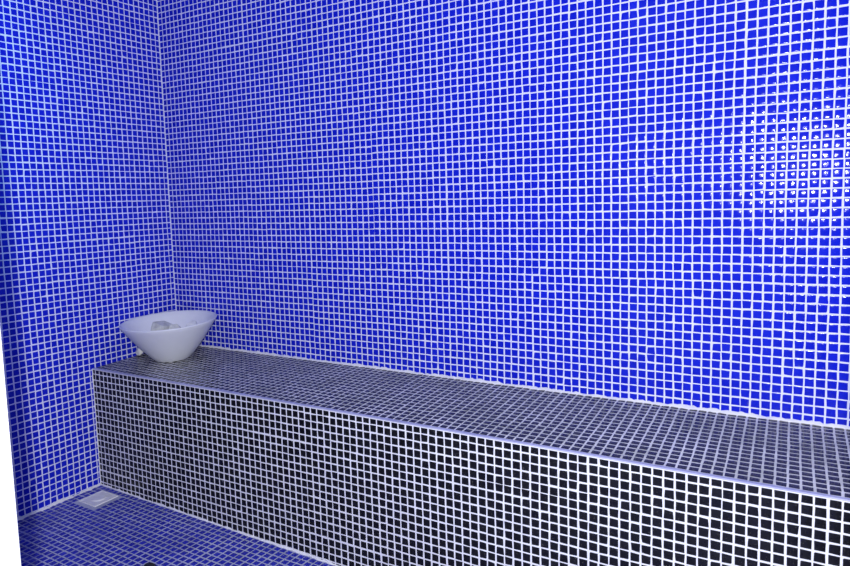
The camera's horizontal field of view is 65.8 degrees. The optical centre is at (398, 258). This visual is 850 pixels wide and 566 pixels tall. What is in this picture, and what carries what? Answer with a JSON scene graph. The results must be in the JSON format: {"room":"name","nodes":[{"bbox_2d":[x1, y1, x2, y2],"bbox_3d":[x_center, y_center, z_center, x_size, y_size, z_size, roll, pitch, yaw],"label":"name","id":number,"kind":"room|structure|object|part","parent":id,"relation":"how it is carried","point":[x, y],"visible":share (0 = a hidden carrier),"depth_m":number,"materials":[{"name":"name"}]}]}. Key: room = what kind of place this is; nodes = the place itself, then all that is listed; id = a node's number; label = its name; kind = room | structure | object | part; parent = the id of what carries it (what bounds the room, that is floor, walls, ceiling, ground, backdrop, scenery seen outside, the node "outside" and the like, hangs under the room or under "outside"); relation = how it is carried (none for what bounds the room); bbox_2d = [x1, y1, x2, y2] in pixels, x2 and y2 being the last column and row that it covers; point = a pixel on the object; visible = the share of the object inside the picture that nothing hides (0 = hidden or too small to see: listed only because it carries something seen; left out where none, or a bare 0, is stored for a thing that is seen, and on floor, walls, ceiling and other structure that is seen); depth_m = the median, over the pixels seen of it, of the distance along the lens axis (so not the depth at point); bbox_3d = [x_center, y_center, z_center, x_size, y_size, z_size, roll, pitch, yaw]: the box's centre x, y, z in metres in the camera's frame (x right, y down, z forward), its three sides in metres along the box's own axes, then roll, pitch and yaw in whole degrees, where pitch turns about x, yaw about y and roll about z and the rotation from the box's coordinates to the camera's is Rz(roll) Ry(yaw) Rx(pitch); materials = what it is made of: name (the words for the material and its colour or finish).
{"room":"spa","nodes":[
{"label":"spa","id":0,"kind":"room"},
{"bbox_2d":[0,0,175,516],"bbox_3d":[-1.473,-0.221,2.309,0.076,2.375,1.575,1,6,31],"label":"wall","id":1,"kind":"structure","parent":0,"point":[86,247],"depth_m":2.57,"materials":[{"name":"blue tile"}]},
{"bbox_2d":[17,482,100,520],"bbox_3d":[-1.512,0.976,2.210,0.015,0.015,1.140,1,6,31],"label":"trim","id":2,"kind":"structure","parent":1,"relation":"attached to","point":[99,484],"depth_m":2.53,"materials":[{"name":"white tile"}]},
{"bbox_2d":[17,485,334,565],"bbox_3d":[-0.464,1.109,1.158,2.901,0.126,1.902,1,6,31],"label":"floor","id":3,"kind":"structure","parent":0,"point":[126,529],"depth_m":2.25,"materials":[{"name":"blue tile"}]},
{"bbox_2d":[79,490,117,506],"bbox_3d":[-1.175,0.939,2.571,0.102,0.007,0.102,1,6,31],"label":"floor drain","id":4,"kind":"object","parent":3,"relation":"on","point":[96,499],"visible":1,"depth_m":2.56,"materials":[{"name":"white plastic"}]},
{"bbox_2d":[143,562,155,565],"bbox_3d":[-0.778,0.969,2.054,0.055,0.034,0.040,1,6,31],"label":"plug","id":5,"kind":"object","parent":3,"relation":"on","point":[148,563],"visible":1,"depth_m":2.05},
{"bbox_2d":[92,345,849,565],"bbox_3d":[0.121,0.711,2.113,2.901,0.568,0.445,1,6,31],"label":"tiled bench","id":6,"kind":"object","parent":3,"relation":"on","point":[330,462],"visible":0.97,"depth_m":1.90,"materials":[{"name":"tile"}]},
{"bbox_2d":[135,347,142,354],"bbox_3d":[-1.106,0.393,2.817,0.041,0.038,0.034,3,7,43],"label":"pebble","id":7,"kind":"object","parent":6,"relation":"on","point":[139,351],"visible":0.66,"depth_m":2.80,"materials":[{"name":"stone"}]},
{"bbox_2d":[119,310,216,362],"bbox_3d":[-0.954,0.333,2.742,0.386,0.174,0.386,3,7,42],"label":"ceramic bowl","id":8,"kind":"object","parent":6,"relation":"on","point":[177,344],"visible":0.98,"depth_m":2.66,"materials":[{"name":"white ceramic"}]},
{"bbox_2d":[151,321,171,330],"bbox_3d":[-0.993,0.319,2.771,0.087,0.116,0.089,-1,5,8],"label":"stone","id":9,"kind":"object","parent":8,"relation":"in","point":[158,325],"visible":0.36,"depth_m":2.74,"materials":[{"name":"grey stone"}]},
{"bbox_2d":[169,324,180,328],"bbox_3d":[-0.927,0.321,2.728,0.068,0.101,0.063,-5,6,-32],"label":"stone","id":10,"kind":"object","parent":8,"relation":"in","point":[173,326],"visible":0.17,"depth_m":2.72,"materials":[{"name":"white stone"}]},
{"bbox_2d":[186,320,196,326],"bbox_3d":[-0.862,0.297,2.731,0.055,0.075,0.059,-5,6,-31],"label":"stone","id":11,"kind":"object","parent":8,"relation":"in","point":[193,322],"visible":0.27,"depth_m":2.73,"materials":[{"name":"white stone"}]},
{"bbox_3d":[0.006,0.475,1.911,2.900,0.004,0.012,1,6,31],"label":"edge trim","id":12,"kind":"part","parent":6,"relation":"part of","materials":[{"name":"tile"}]},
{"bbox_3d":[0.119,0.464,2.098,2.900,0.053,0.426,1,6,31],"label":"seat","id":13,"kind":"part","parent":6,"relation":"part of","materials":[{"name":"tile"}]},
{"bbox_2d":[157,0,849,425],"bbox_3d":[0.218,-0.502,2.223,2.900,1.904,0.076,1,6,31],"label":"wall","id":14,"kind":"structure","parent":0,"point":[646,200],"depth_m":2.10,"materials":[{"name":"blue tile"}]},
{"bbox_2d":[156,0,176,310],"bbox_3d":[-1.043,-0.544,2.935,0.006,1.874,0.006,1,6,31],"label":"trim","id":15,"kind":"structure","parent":14,"relation":"attached to","point":[156,0],"depth_m":2.94,"materials":[{"name":"white tile"}]},
{"bbox_3d":[-0.623,-0.084,0.842,2.900,2.430,0.076,1,6,31],"label":"wall","id":16,"kind":"structure","parent":0,"visible":0},
{"bbox_2d":[0,328,20,565],"bbox_3d":[-0.131,0.009,0.539,1.185,2.290,0.100,1,6,31],"label":"door","id":17,"kind":"structure","parent":16,"relation":"in","point":[9,535],"depth_m":0.84,"materials":[{"name":"white paint"}]}
]}

